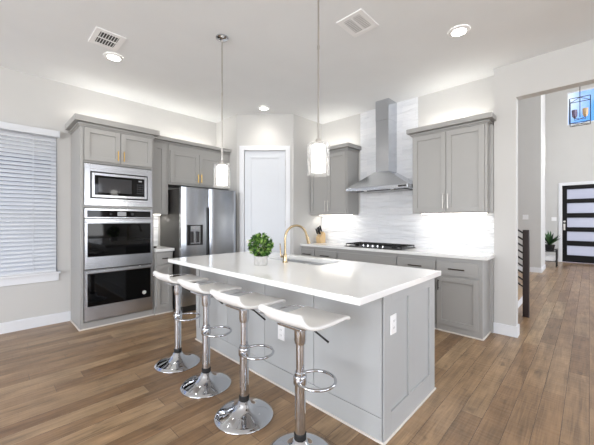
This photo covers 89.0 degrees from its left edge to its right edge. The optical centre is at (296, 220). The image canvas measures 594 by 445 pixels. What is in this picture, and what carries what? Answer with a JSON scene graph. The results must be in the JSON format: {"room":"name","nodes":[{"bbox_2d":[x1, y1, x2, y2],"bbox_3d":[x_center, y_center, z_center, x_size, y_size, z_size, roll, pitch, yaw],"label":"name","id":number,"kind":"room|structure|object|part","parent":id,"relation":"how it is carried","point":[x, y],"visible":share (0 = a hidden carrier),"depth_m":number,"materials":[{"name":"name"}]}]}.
{"room":"kitchen","nodes":[
{"label":"kitchen","id":0,"kind":"room"},
{"bbox_2d":[0,134,50,250],"bbox_3d":[-6.213,-0.390,4.615,0.150,3.400,8.000,0,0,44],"label":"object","id":1,"kind":"structure","parent":0,"point":[0,134],"depth_m":5.68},
{"bbox_2d":[0,67,215,322],"bbox_3d":[-3.607,-0.290,3.383,0.150,3.200,9.050,0,0,44],"label":"wall","id":2,"kind":"structure","parent":0,"point":[25,99],"depth_m":3.89,"materials":[{"name":"paint"}]},
{"bbox_2d":[0,130,60,286],"bbox_3d":[-3.715,-0.163,3.233,0.165,1.855,1.865,0,0,44],"label":"window","id":3,"kind":"structure","parent":2,"relation":"in","point":[50,276],"depth_m":3.67,"materials":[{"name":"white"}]},
{"bbox_3d":[-3.749,-0.220,3.273,0.060,1.740,1.795,0,0,44],"label":"frame","id":4,"kind":"part","parent":3,"relation":"part of","materials":[{"name":"white"}]},
{"bbox_2d":[0,121,59,276],"bbox_3d":[-3.660,-0.238,3.190,0.087,1.773,1.830,0,0,44],"label":"window blind","id":5,"kind":"object","parent":3,"relation":"attached to","point":[27,215],"visible":1,"depth_m":3.63,"materials":[{"name":"white plastic"}]},
{"bbox_3d":[-3.673,0.639,3.194,0.062,0.018,1.777,0,0,44],"label":"rail","id":6,"kind":"part","parent":5,"relation":"part of","materials":[{"name":"white plastic"}]},
{"bbox_2d":[0,311,70,333],"bbox_3d":[-4.788,1.248,2.057,0.016,0.125,5.263,0,0,44],"label":"baseboard","id":7,"kind":"structure","parent":2,"relation":"attached to","point":[17,325],"depth_m":3.69,"materials":[{"name":"white wood"}]},
{"bbox_2d":[154,136,169,214],"bbox_3d":[-2.112,-0.643,4.482,0.488,1.123,0.249,0,0,44],"label":"upper cabinet","id":8,"kind":"object","parent":2,"relation":"attached to","point":[160,142],"visible":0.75,"depth_m":4.36,"materials":[{"name":"grey paint"}]},
{"bbox_3d":[-1.980,-0.598,4.338,0.022,0.979,0.189,0,0,44],"label":"door","id":9,"kind":"part","parent":8,"relation":"part of","materials":[{"name":"grey paint"}]},
{"bbox_3d":[-2.112,-1.163,4.482,0.488,0.085,0.249,0,0,44],"label":"crown moulding","id":10,"kind":"part","parent":8,"relation":"part of","materials":[{"name":"grey paint"}]},
{"bbox_2d":[168,138,230,189],"bbox_3d":[-1.659,-0.872,4.951,0.488,0.683,1.052,0,0,44],"label":"upper cabinet","id":11,"kind":"object","parent":2,"relation":"attached to","point":[190,164],"visible":0.86,"depth_m":4.73,"materials":[{"name":"grey paint"}]},
{"bbox_3d":[-1.710,-0.796,4.617,0.022,0.471,0.456,0,0,44],"label":"door","id":12,"kind":"part","parent":11,"relation":"part of","materials":[{"name":"grey paint"}]},
{"bbox_3d":[-1.659,-1.163,4.951,0.488,0.085,1.052,0,0,44],"label":"crown moulding","id":13,"kind":"part","parent":11,"relation":"part of","materials":[{"name":"grey paint"}]},
{"bbox_3d":[-1.389,-0.796,4.950,0.022,0.471,0.456,0,0,44],"label":"door","id":14,"kind":"part","parent":11,"relation":"part of","materials":[{"name":"grey paint"}]},
{"bbox_2d":[216,115,236,251],"bbox_3d":[-1.205,-0.230,5.313,0.642,3.080,0.095,0,0,44],"label":"wall","id":15,"kind":"structure","parent":0,"point":[229,124],"depth_m":5.16,"materials":[{"name":"paint"}]},
{"bbox_2d":[237,114,292,253],"bbox_3d":[-0.541,-0.230,5.102,0.932,3.080,0.100,0,0,0],"label":"wall","id":16,"kind":"structure","parent":0,"point":[252,129],"depth_m":5.05,"materials":[{"name":"paint"}]},
{"bbox_2d":[239,146,289,253],"bbox_3d":[-0.537,0.034,5.043,0.846,2.553,0.018,0,0,0],"label":"trim","id":17,"kind":"structure","parent":16,"relation":"attached to","point":[242,149],"depth_m":5.04,"materials":[{"name":"white wood"}]},
{"bbox_2d":[245,151,284,252],"bbox_3d":[-0.533,0.070,5.048,0.690,2.459,0.099,0,0,0],"label":"door","id":18,"kind":"structure","parent":16,"relation":"in","point":[264,170],"depth_m":5.07,"materials":[{"name":"paint"}]},
{"bbox_2d":[0,0,593,123],"bbox_3d":[-0.015,-1.830,-0.173,9.980,0.120,8.930,0,0,44],"label":"ceiling","id":19,"kind":"structure","parent":0,"point":[170,51],"depth_m":3.11,"materials":[{"name":"paint"}]},
{"bbox_2d":[88,26,125,51],"bbox_3d":[-1.857,-1.764,2.957,0.320,0.011,0.250,0,0,44],"label":"ceiling vent","id":20,"kind":"object","parent":19,"relation":"in","point":[101,37],"visible":1,"depth_m":2.94,"materials":[{"name":"white plastic"}]},
{"bbox_2d":[104,52,123,61],"bbox_3d":[-1.983,-1.764,3.276,0.190,0.011,0.190,0,0,44],"label":"recessed light","id":21,"kind":"object","parent":19,"relation":"in","point":[111,56],"visible":1,"depth_m":3.27,"materials":[{"name":"white plastic"}]},
{"bbox_2d":[216,34,230,185],"bbox_3d":[-0.725,-1.044,2.926,0.159,1.451,0.159,0,0,44],"label":"pendant light","id":22,"kind":"object","parent":19,"relation":"hanging from","point":[221,168],"visible":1,"depth_m":2.91,"materials":[{"name":"white glass"}]},
{"bbox_3d":[-0.725,-1.157,2.926,0.018,1.169,0.017,0,0,44],"label":"rod","id":23,"kind":"part","parent":22,"relation":"part of","materials":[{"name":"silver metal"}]},
{"bbox_2d":[217,165,226,185],"bbox_3d":[-0.725,-0.436,2.926,0.096,0.188,0.096,0,0,44],"label":"diffuser","id":24,"kind":"object","parent":22,"relation":"attached to","point":[221,169],"depth_m":2.89,"materials":[{"name":"white glass"}]},
{"bbox_2d":[258,106,269,110],"bbox_3d":[-0.520,-1.764,4.765,0.190,0.011,0.190,0,0,44],"label":"recessed light","id":25,"kind":"object","parent":19,"relation":"in","point":[264,108],"visible":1,"depth_m":4.76,"materials":[{"name":"white plastic"}]},
{"bbox_2d":[307,0,329,176],"bbox_3d":[0.151,-1.044,2.135,0.159,1.451,0.159,0,0,44],"label":"pendant light","id":26,"kind":"object","parent":19,"relation":"hanging from","point":[318,148],"visible":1,"depth_m":2.10,"materials":[{"name":"white glass"}]},
{"bbox_3d":[0.151,-1.157,2.135,0.018,1.169,0.017,0,0,44],"label":"rod","id":27,"kind":"part","parent":26,"relation":"part of","materials":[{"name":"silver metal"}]},
{"bbox_2d":[312,144,324,172],"bbox_3d":[0.151,-0.436,2.135,0.096,0.188,0.096,0,0,44],"label":"diffuser","id":28,"kind":"object","parent":26,"relation":"attached to","point":[318,150],"depth_m":2.09,"materials":[{"name":"white glass"}]},
{"bbox_2d":[336,8,378,36],"bbox_3d":[0.547,-1.764,2.719,0.259,0.011,0.300,0,0,44],"label":"ceiling vent","id":29,"kind":"object","parent":19,"relation":"in","point":[359,22],"visible":1,"depth_m":2.70,"materials":[{"name":"white plastic"}]},
{"bbox_2d":[448,25,470,37],"bbox_3d":[1.514,-1.764,2.827,0.190,0.011,0.190,0,0,44],"label":"recessed light","id":30,"kind":"object","parent":19,"relation":"in","point":[457,31],"visible":1,"depth_m":2.82,"materials":[{"name":"white plastic"}]},
{"bbox_2d":[0,261,593,444],"bbox_3d":[2.919,1.360,3.020,10.200,0.100,17.600,0,0,44],"label":"floor","id":31,"kind":"structure","parent":0,"point":[61,384],"depth_m":2.40,"materials":[{"name":"brown wood"}]},
{"bbox_2d":[65,113,159,330],"bbox_3d":[-2.449,0.032,4.047,0.608,2.556,0.961,0,0,44],"label":"tall cabinet","id":32,"kind":"object","parent":31,"relation":"on","point":[94,140],"visible":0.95,"depth_m":3.77,"materials":[{"name":"grey paint"}]},
{"bbox_3d":[-2.398,-0.916,3.733,0.022,0.392,0.385,0,0,44],"label":"door","id":33,"kind":"part","parent":32,"relation":"part of","materials":[{"name":"grey paint"}]},
{"bbox_3d":[-2.471,1.302,4.060,0.560,0.016,0.853,0,0,44],"label":"shoe moulding","id":34,"kind":"part","parent":32,"relation":"part of","materials":[{"name":"white wood"}]},
{"bbox_3d":[-2.446,-1.179,4.045,0.600,0.118,0.961,0,0,44],"label":"crown moulding","id":35,"kind":"part","parent":32,"relation":"part of","materials":[{"name":"grey paint"}]},
{"bbox_2d":[84,163,151,206],"bbox_3d":[-2.403,-0.431,4.010,0.422,0.502,0.774,0,0,44],"label":"microwave","id":36,"kind":"object","parent":32,"relation":"in","point":[104,185],"visible":1,"depth_m":3.83,"materials":[{"name":"silver metal"}]},
{"bbox_3d":[-2.261,-0.430,3.876,0.032,0.297,0.630,0,0,44],"label":"door frame","id":37,"kind":"part","parent":36,"relation":"part of","materials":[{"name":"silver metal"}]},
{"bbox_3d":[-2.262,-0.430,3.877,0.030,0.239,0.572,0,0,44],"label":"door","id":38,"kind":"part","parent":36,"relation":"part of","materials":[{"name":"black glass"}]},
{"bbox_2d":[84,208,152,321],"bbox_3d":[-2.430,0.532,4.037,0.586,1.355,0.774,0,0,44],"label":"double oven","id":39,"kind":"object","parent":32,"relation":"in","point":[118,266],"visible":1,"depth_m":3.82,"materials":[{"name":"silver metal"}]},
{"bbox_3d":[-2.256,0.904,3.868,0.030,0.612,0.774,0,0,44],"label":"door","id":40,"kind":"part","parent":39,"relation":"part of","materials":[{"name":"black glass"}]},
{"bbox_3d":[-2.256,0.286,3.868,0.030,0.604,0.774,0,0,44],"label":"door","id":41,"kind":"part","parent":39,"relation":"part of","materials":[{"name":"black glass"}]},
{"bbox_3d":[-2.259,-0.085,3.871,0.022,0.121,0.774,0,0,44],"label":"control panel","id":42,"kind":"part","parent":39,"relation":"part of","materials":[{"name":"silver metal"}]},
{"bbox_3d":[-2.244,0.840,3.858,0.003,0.396,0.720,0,0,44],"label":"glass","id":43,"kind":"part","parent":39,"relation":"part of","materials":[{"name":"black glass"}]},
{"bbox_3d":[-2.244,0.240,3.858,0.003,0.404,0.720,0,0,44],"label":"glass","id":44,"kind":"part","parent":39,"relation":"part of","materials":[{"name":"black glass"}]},
{"bbox_3d":[-2.250,-0.080,3.863,0.003,0.081,0.724,0,0,44],"label":"glass","id":45,"kind":"part","parent":39,"relation":"part of","materials":[{"name":"black glass"}]},
{"bbox_3d":[-2.233,0.620,3.845,0.036,0.032,0.754,0,0,44],"label":"handle","id":46,"kind":"part","parent":39,"relation":"part of","materials":[{"name":"silver metal"}]},
{"bbox_3d":[-2.233,0.016,3.845,0.036,0.032,0.754,0,0,44],"label":"handle","id":47,"kind":"part","parent":39,"relation":"part of","materials":[{"name":"silver metal"}]},
{"bbox_3d":[-2.126,-0.916,4.015,0.022,0.392,0.385,0,0,44],"label":"door","id":48,"kind":"part","parent":32,"relation":"part of","materials":[{"name":"grey paint"}]},
{"bbox_2d":[154,251,172,314],"bbox_3d":[-2.058,0.873,4.438,0.622,0.875,0.256,0,0,44],"label":"base cabinet","id":49,"kind":"object","parent":31,"relation":"on","point":[163,293],"visible":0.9,"depth_m":4.24,"materials":[{"name":"grey paint"}]},
{"bbox_2d":[154,246,173,251],"bbox_3d":[-2.059,0.415,4.441,0.604,0.038,0.260,0,0,44],"label":"countertop","id":50,"kind":"structure","parent":49,"relation":"on","point":[159,248],"depth_m":4.25,"materials":[{"name":"white stone"}]},
{"bbox_3d":[-1.869,0.532,4.253,0.020,0.149,0.212,0,0,44],"label":"drawer","id":51,"kind":"part","parent":49,"relation":"part of","materials":[{"name":"grey paint"}]},
{"bbox_3d":[-1.868,0.925,4.253,0.022,0.594,0.212,0,0,44],"label":"door","id":52,"kind":"part","parent":49,"relation":"part of","materials":[{"name":"grey paint"}]},
{"bbox_2d":[153,271,208,372],"bbox_3d":[-1.091,0.886,2.779,0.399,0.848,0.403,0,0,44],"label":"bar stool","id":53,"kind":"object","parent":31,"relation":"on","point":[179,361],"visible":0.95,"depth_m":2.74,"materials":[{"name":"silver metal"}]},
{"bbox_3d":[-1.071,0.511,2.786,0.385,0.114,0.374,0,0,44],"label":"seat","id":54,"kind":"part","parent":53,"relation":"part of","materials":[{"name":"white plastic"}]},
{"bbox_2d":[160,187,235,312],"bbox_3d":[-1.552,0.420,4.783,0.780,1.780,0.904,0,0,44],"label":"refrigerator","id":55,"kind":"object","parent":31,"relation":"on","point":[198,221],"visible":0.66,"depth_m":4.42,"materials":[{"name":"silver metal"}]},
{"bbox_3d":[-1.484,0.370,4.374,0.074,1.680,0.410,0,0,44],"label":"door","id":56,"kind":"part","parent":55,"relation":"part of","materials":[{"name":"silver metal"}]},
{"bbox_3d":[-1.165,0.370,4.704,0.074,1.680,0.480,0,0,44],"label":"door","id":57,"kind":"part","parent":55,"relation":"part of","materials":[{"name":"silver metal"}]},
{"bbox_2d":[177,278,241,398],"bbox_3d":[-0.720,0.886,2.413,0.399,0.848,0.403,0,0,44],"label":"bar stool","id":58,"kind":"object","parent":31,"relation":"on","point":[208,383],"visible":0.95,"depth_m":2.38,"materials":[{"name":"silver metal"}]},
{"bbox_3d":[-0.723,0.569,2.410,0.180,0.015,0.180,0,0,44],"label":"seat plate","id":59,"kind":"part","parent":58,"relation":"part of","materials":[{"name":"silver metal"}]},
{"bbox_3d":[-0.700,0.511,2.421,0.385,0.114,0.374,0,0,44],"label":"seat","id":60,"kind":"part","parent":58,"relation":"part of","materials":[{"name":"white plastic"}]},
{"bbox_2d":[210,289,285,434],"bbox_3d":[-0.352,0.886,2.036,0.399,0.848,0.403,0,0,44],"label":"bar stool","id":61,"kind":"object","parent":31,"relation":"on","point":[243,415],"visible":0.95,"depth_m":2.00,"materials":[{"name":"silver metal"}]},
{"bbox_3d":[-0.466,0.527,2.168,0.343,0.043,0.073,0,0,-36],"label":"rail","id":62,"kind":"part","parent":61,"relation":"part of","materials":[{"name":"white plastic"}]},
{"bbox_3d":[-0.355,0.569,2.033,0.180,0.015,0.180,0,0,44],"label":"seat plate","id":63,"kind":"part","parent":61,"relation":"part of","materials":[{"name":"silver metal"}]},
{"bbox_3d":[-0.332,0.511,2.044,0.385,0.114,0.374,0,0,44],"label":"seat","id":64,"kind":"part","parent":61,"relation":"part of","materials":[{"name":"white plastic"}]},
{"bbox_3d":[-0.270,0.613,1.979,0.144,0.074,0.023,0,0,23],"label":"height lever","id":65,"kind":"part","parent":61,"relation":"part of","materials":[{"name":"black metal"}]},
{"bbox_2d":[258,304,349,444],"bbox_3d":[0.021,0.886,1.676,0.399,0.848,0.403,0,0,44],"label":"bar stool","id":66,"kind":"object","parent":31,"relation":"on","point":[305,318],"visible":1,"depth_m":1.65,"materials":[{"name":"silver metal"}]},
{"bbox_3d":[-0.093,0.527,1.808,0.343,0.043,0.073,0,0,-36],"label":"rail","id":67,"kind":"part","parent":66,"relation":"part of","materials":[{"name":"white plastic"}]},
{"bbox_3d":[0.018,0.569,1.673,0.180,0.015,0.180,0,0,44],"label":"seat plate","id":68,"kind":"part","parent":66,"relation":"part of","materials":[{"name":"silver metal"}]},
{"bbox_3d":[0.041,0.511,1.684,0.385,0.114,0.374,0,0,44],"label":"seat","id":69,"kind":"part","parent":66,"relation":"part of","materials":[{"name":"white plastic"}]},
{"bbox_3d":[0.102,0.613,1.619,0.144,0.074,0.023,0,0,23],"label":"height lever","id":70,"kind":"part","parent":66,"relation":"part of","materials":[{"name":"black metal"}]},
{"bbox_2d":[301,246,314,256],"bbox_3d":[0.361,0.873,5.247,0.299,0.875,0.610,0,0,44],"label":"base cabinet","id":71,"kind":"object","parent":31,"relation":"on","point":[306,250],"visible":0.15,"depth_m":5.05,"materials":[{"name":"grey paint"}]},
{"bbox_2d":[195,269,435,444],"bbox_3d":[-0.008,0.873,2.848,2.264,0.874,0.868,0,0,44],"label":"kitchen island","id":72,"kind":"object","parent":31,"relation":"on","point":[383,378],"visible":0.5,"depth_m":2.05,"materials":[{"name":"grey paint"}]},
{"bbox_3d":[-0.853,0.800,3.086,0.539,0.727,0.012,0,0,44],"label":"panel","id":73,"kind":"part","parent":72,"relation":"part of","materials":[{"name":"grey paint"}]},
{"bbox_3d":[-0.461,0.800,2.707,0.541,0.727,0.012,0,0,44],"label":"panel","id":74,"kind":"part","parent":72,"relation":"part of","materials":[{"name":"grey paint"}]},
{"bbox_2d":[278,325,284,340],"bbox_3d":[-0.124,0.878,2.368,0.075,0.118,0.008,0,0,44],"label":"wall outlet","id":75,"kind":"object","parent":72,"relation":"attached to","point":[281,330],"visible":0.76,"depth_m":2.36,"materials":[{"name":"white plastic"}]},
{"bbox_3d":[-0.071,0.800,2.330,0.533,0.727,0.012,0,0,44],"label":"panel","id":76,"kind":"part","parent":72,"relation":"part of","materials":[{"name":"grey paint"}]},
{"bbox_2d":[168,251,440,305],"bbox_3d":[-0.101,0.415,2.751,2.300,0.038,1.175,0,0,44],"label":"island countertop","id":77,"kind":"structure","parent":72,"relation":"on","point":[351,282],"depth_m":2.25,"materials":[{"name":"white stone"}]},
{"bbox_2d":[248,232,273,265],"bbox_3d":[-0.321,0.249,2.680,0.242,0.292,0.238,0,0,-9],"label":"potted plant","id":78,"kind":"object","parent":77,"relation":"on","point":[260,259],"visible":1,"depth_m":2.64,"materials":[{"name":"green plant"}]},
{"bbox_3d":[-0.321,0.355,2.682,0.120,0.080,0.120,0,0,44],"label":"pot","id":79,"kind":"part","parent":78,"relation":"part of","materials":[{"name":"white ceramic"}]},
{"bbox_2d":[279,224,310,262],"bbox_3d":[-0.003,0.217,2.908,0.324,0.356,0.086,0,0,-24],"label":"faucet","id":80,"kind":"object","parent":77,"relation":"on","point":[284,256],"visible":1,"depth_m":2.86,"materials":[{"name":"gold metal"}]},
{"bbox_3d":[-0.009,0.177,2.909,0.269,0.276,0.023,0,0,-33],"label":"spout","id":81,"kind":"part","parent":80,"relation":"part of","materials":[{"name":"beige metal"}]},
{"bbox_2d":[282,259,325,265],"bbox_3d":[0.050,0.542,3.022,0.750,0.215,0.355,0,0,44],"label":"sink","id":82,"kind":"object","parent":77,"relation":"in","point":[289,260],"visible":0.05,"depth_m":3.21,"materials":[{"name":"metal"}]},
{"bbox_3d":[-0.021,1.304,2.834,2.264,0.013,0.829,0,0,44],"label":"shoe moulding","id":83,"kind":"part","parent":72,"relation":"part of","materials":[{"name":"white wood"}]},
{"bbox_3d":[0.316,0.800,1.956,0.534,0.727,0.012,0,0,44],"label":"panel","id":84,"kind":"part","parent":72,"relation":"part of","materials":[{"name":"grey paint"}]},
{"bbox_2d":[390,313,395,334],"bbox_3d":[0.588,0.632,1.841,0.008,0.118,0.075,0,0,44],"label":"wall outlet","id":85,"kind":"object","parent":72,"relation":"attached to","point":[392,317],"visible":1,"depth_m":1.83,"materials":[{"name":"white plastic"}]},
{"bbox_3d":[0.781,0.874,2.058,0.016,0.873,0.805,0,0,44],"label":"panel","id":86,"kind":"part","parent":72,"relation":"part of","materials":[{"name":"grey paint"}]},
{"bbox_2d":[315,247,337,258],"bbox_3d":[0.634,0.873,4.982,0.458,0.875,0.610,0,0,44],"label":"base cabinet","id":87,"kind":"object","parent":31,"relation":"on","point":[331,253],"visible":0.15,"depth_m":4.77,"materials":[{"name":"grey paint"}]},
{"bbox_2d":[338,249,397,265],"bbox_3d":[1.147,0.873,4.488,0.962,0.875,0.609,0,0,44],"label":"base cabinet","id":88,"kind":"object","parent":31,"relation":"on","point":[343,254],"visible":0.06,"depth_m":4.25,"materials":[{"name":"grey paint"}]},
{"bbox_2d":[300,242,494,260],"bbox_3d":[1.246,0.415,4.399,2.751,0.038,0.581,0,0,44],"label":"countertop","id":89,"kind":"structure","parent":88,"relation":"on","point":[485,256],"depth_m":3.84,"materials":[{"name":"white stone"}]},
{"bbox_2d":[316,231,324,242],"bbox_3d":[0.417,0.296,5.324,0.100,0.199,0.145,0,0,44],"label":"knife block","id":90,"kind":"object","parent":89,"relation":"on","point":[319,238],"visible":0.89,"depth_m":5.28,"materials":[{"name":"brown wood"}]},
{"bbox_2d":[344,242,414,249],"bbox_3d":[1.210,0.372,4.478,0.915,0.047,0.450,0,0,44],"label":"cooktop","id":91,"kind":"object","parent":89,"relation":"in","point":[356,244],"visible":0.99,"depth_m":4.37,"materials":[{"name":"black metal"}]},
{"bbox_2d":[397,254,436,328],"bbox_3d":[1.670,0.873,3.981,0.492,0.875,0.610,0,0,44],"label":"base cabinet","id":92,"kind":"object","parent":31,"relation":"on","point":[405,260],"visible":0.21,"depth_m":3.73,"materials":[{"name":"grey paint"}]},
{"bbox_3d":[1.491,0.562,3.795,0.478,0.154,0.020,0,0,44],"label":"drawer","id":93,"kind":"part","parent":92,"relation":"part of","materials":[{"name":"grey paint"}]},
{"bbox_3d":[1.490,0.943,3.795,0.478,0.559,0.022,0,0,44],"label":"door","id":94,"kind":"part","parent":92,"relation":"part of","materials":[{"name":"grey paint"}]},
{"bbox_2d":[436,257,493,340],"bbox_3d":[2.034,0.873,3.629,0.516,0.875,0.610,0,0,44],"label":"base cabinet","id":95,"kind":"object","parent":31,"relation":"on","point":[465,287],"visible":0.91,"depth_m":3.44,"materials":[{"name":"grey paint"}]},
{"bbox_3d":[1.833,0.562,3.464,0.443,0.154,0.020,0,0,44],"label":"drawer","id":96,"kind":"part","parent":95,"relation":"part of","materials":[{"name":"grey paint"}]},
{"bbox_3d":[1.833,0.943,3.463,0.443,0.559,0.022,0,0,44],"label":"door","id":97,"kind":"part","parent":95,"relation":"part of","materials":[{"name":"grey paint"}]},
{"bbox_3d":[1.971,1.302,3.579,0.495,0.016,0.359,0,0,44],"label":"shoe moulding","id":98,"kind":"part","parent":95,"relation":"part of","materials":[{"name":"white wood"}]},
{"bbox_2d":[518,289,522,307],"bbox_3d":[2.929,0.873,5.076,1.375,0.875,0.950,0,0,44],"label":"staircase","id":99,"kind":"structure","parent":31,"relation":"on","point":[520,291],"depth_m":4.65,"materials":[{"name":"white wood"}]},
{"bbox_2d":[518,229,529,317],"bbox_3d":[2.790,0.408,4.424,0.974,1.805,0.070,0,0,44],"label":"stair railing","id":100,"kind":"object","parent":31,"relation":"on","point":[526,233],"visible":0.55,"depth_m":4.09,"materials":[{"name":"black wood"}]},
{"bbox_3d":[3.115,0.720,4.110,0.070,1.180,0.070,0,0,44],"label":"newel post","id":101,"kind":"part","parent":100,"relation":"part of","materials":[{"name":"brown wood"}]},
{"bbox_2d":[545,249,557,267],"bbox_3d":[7.220,1.060,8.633,0.324,0.500,0.374,0,0,44],"label":"plant stand","id":102,"kind":"object","parent":31,"relation":"on","point":[556,251],"visible":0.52,"depth_m":8.50,"materials":[{"name":"black metal"}]},
{"bbox_2d":[545,255,554,260],"bbox_3d":[7.220,1.077,8.633,0.230,0.134,0.290,0,0,44],"label":"storage box","id":103,"kind":"object","parent":102,"relation":"on","point":[547,257],"visible":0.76,"depth_m":8.53,"materials":[{"name":"white plastic"}]},
{"bbox_2d":[545,231,558,250],"bbox_3d":[7.308,0.582,8.655,0.478,0.584,0.695,0,0,44],"label":"potted fern","id":104,"kind":"object","parent":102,"relation":"on","point":[549,239],"visible":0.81,"depth_m":8.56,"materials":[{"name":"green plant"}]},
{"bbox_2d":[545,244,554,250],"bbox_3d":[7.220,0.784,8.633,0.240,0.180,0.240,0,0,44],"label":"pot","id":105,"kind":"object","parent":104,"relation":"on","point":[547,246],"depth_m":8.56,"materials":[{"name":"black ceramic"}]},
{"bbox_2d":[293,114,321,254],"bbox_3d":[0.167,-0.230,5.338,0.100,3.080,0.752,0,0,44],"label":"wall","id":106,"kind":"structure","parent":0,"point":[305,131],"depth_m":5.19,"materials":[{"name":"paint"}]},
{"bbox_2d":[322,76,493,252],"bbox_3d":[1.006,-1.540,5.127,4.080,5.700,0.130,0,0,44],"label":"wall","id":107,"kind":"structure","parent":0,"point":[387,217],"depth_m":4.44,"materials":[{"name":"white tile"}]},
{"bbox_2d":[308,142,360,215],"bbox_3d":[0.629,-0.652,5.135,0.842,1.141,0.378,0,0,44],"label":"upper cabinet","id":108,"kind":"object","parent":107,"relation":"attached to","point":[329,196],"visible":0.84,"depth_m":4.96,"materials":[{"name":"grey paint"}]},
{"bbox_3d":[0.376,-0.602,5.184,0.368,0.994,0.022,0,0,44],"label":"door","id":109,"kind":"part","parent":108,"relation":"part of","materials":[{"name":"grey paint"}]},
{"bbox_3d":[0.629,-1.165,5.135,0.842,0.100,0.378,0,0,44],"label":"crown moulding","id":110,"kind":"part","parent":108,"relation":"part of","materials":[{"name":"grey paint"}]},
{"bbox_3d":[0.645,-0.602,4.925,0.368,0.994,0.022,0,0,44],"label":"door","id":111,"kind":"part","parent":108,"relation":"part of","materials":[{"name":"grey paint"}]},
{"bbox_2d":[346,98,412,193],"bbox_3d":[1.264,-1.098,4.444,0.960,1.342,0.492,0,0,44],"label":"range hood","id":112,"kind":"object","parent":107,"relation":"attached to","point":[386,178],"visible":0.93,"depth_m":4.42,"materials":[{"name":"silver metal"}]},
{"bbox_2d":[406,112,495,213],"bbox_3d":[1.955,-0.652,3.853,0.990,1.141,0.378,0,0,44],"label":"upper cabinet","id":113,"kind":"object","parent":107,"relation":"attached to","point":[453,160],"visible":0.95,"depth_m":3.68,"materials":[{"name":"grey paint"}]},
{"bbox_3d":[1.704,-0.602,3.901,0.410,0.994,0.022,0,0,44],"label":"door","id":114,"kind":"part","parent":113,"relation":"part of","materials":[{"name":"grey paint"}]},
{"bbox_3d":[1.955,-1.165,3.853,0.990,0.100,0.378,0,0,44],"label":"crown moulding","id":115,"kind":"part","parent":113,"relation":"part of","materials":[{"name":"grey paint"}]},
{"bbox_3d":[2.003,-0.602,3.612,0.410,0.994,0.022,0,0,44],"label":"door","id":116,"kind":"part","parent":113,"relation":"part of","materials":[{"name":"grey paint"}]},
{"bbox_2d":[518,94,545,267],"bbox_3d":[5.657,-1.540,10.143,4.235,5.700,3.150,0,0,44],"label":"wall","id":117,"kind":"structure","parent":0,"point":[531,111],"depth_m":7.71,"materials":[{"name":"paint"}]},
{"bbox_2d":[518,258,555,272],"bbox_3d":[5.699,1.250,9.995,4.300,0.120,3.026,0,0,44],"label":"baseboard","id":118,"kind":"structure","parent":117,"relation":"attached to","point":[532,269],"depth_m":7.65,"materials":[{"name":"white wood"}]},
{"bbox_2d":[494,39,593,325],"bbox_3d":[4.531,-1.540,1.594,5.900,5.700,0.310,0,0,44],"label":"wall","id":119,"kind":"structure","parent":0,"point":[569,67],"depth_m":3.41,"materials":[{"name":"paint"}]},
{"bbox_2d":[494,322,519,337],"bbox_3d":[2.412,1.250,3.505,0.256,0.120,0.146,0,0,44],"label":"baseboard","id":120,"kind":"structure","parent":119,"relation":"attached to","point":[508,330],"depth_m":3.43,"materials":[{"name":"white wood"}]},
{"bbox_2d":[546,83,593,257],"bbox_3d":[9.603,-1.540,8.437,4.120,5.700,0.160,0,0,44],"label":"wall","id":121,"kind":"structure","parent":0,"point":[569,150],"depth_m":9.52,"materials":[{"name":"paint"}]},
{"bbox_2d":[558,181,593,261],"bbox_3d":[8.700,0.065,9.184,1.147,2.490,0.020,0,0,44],"label":"door frame","id":122,"kind":"structure","parent":121,"relation":"attached to","point":[560,185],"depth_m":9.54,"materials":[{"name":"white wood"}]},
{"bbox_2d":[562,184,593,263],"bbox_3d":[8.721,0.107,9.206,0.967,2.385,0.099,0,0,44],"label":"door","id":123,"kind":"structure","parent":121,"relation":"attached to","point":[577,200],"depth_m":9.30,"materials":[{"name":"black paint"}]},
{"bbox_3d":[8.741,-0.815,9.228,0.740,0.303,0.008,0,0,44],"label":"glass pane","id":124,"kind":"part","parent":123,"relation":"part of","materials":[{"name":"white glass"}]},
{"bbox_3d":[8.741,-0.380,9.228,0.740,0.309,0.008,0,0,44],"label":"glass pane","id":125,"kind":"part","parent":123,"relation":"part of","materials":[{"name":"white glass"}]},
{"bbox_3d":[8.741,0.067,9.228,0.740,0.293,0.008,0,0,44],"label":"glass pane","id":126,"kind":"part","parent":123,"relation":"part of","materials":[{"name":"white glass"}]},
{"bbox_3d":[8.741,0.492,9.228,0.740,0.285,0.008,0,0,44],"label":"glass pane","id":127,"kind":"part","parent":123,"relation":"part of","materials":[{"name":"white glass"}]},
{"bbox_3d":[8.741,0.935,9.228,0.740,0.294,0.008,0,0,44],"label":"glass pane","id":128,"kind":"part","parent":123,"relation":"part of","materials":[{"name":"white glass"}]},
{"bbox_2d":[567,87,593,125],"bbox_3d":[8.877,-3.475,9.096,1.120,1.030,0.060,0,0,44],"label":"window","id":129,"kind":"structure","parent":121,"relation":"attached to","point":[591,87],"depth_m":9.37,"materials":[{"name":"clear glass"}]},
{"bbox_3d":[5.182,-4.450,6.785,8.220,0.120,8.680,0,0,44],"label":"ceiling","id":130,"kind":"structure","parent":0,"visible":0},
{"bbox_2d":[569,87,590,126],"bbox_3d":[7.176,-3.417,7.667,0.396,1.947,0.396,0,0,44],"label":"chandelier","id":131,"kind":"object","parent":130,"relation":"hanging from","point":[584,110],"visible":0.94,"depth_m":7.66,"materials":[{"name":"black metal"}]},
{"bbox_3d":[7.034,-2.715,7.665,0.110,0.150,0.110,0,0,44],"label":"lamp shade","id":132,"kind":"part","parent":131,"relation":"part of","materials":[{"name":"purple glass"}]},
{"bbox_3d":[7.178,-2.715,7.526,0.110,0.150,0.110,0,0,44],"label":"lamp shade","id":133,"kind":"part","parent":131,"relation":"part of","materials":[{"name":"orange glass"}]}
]}

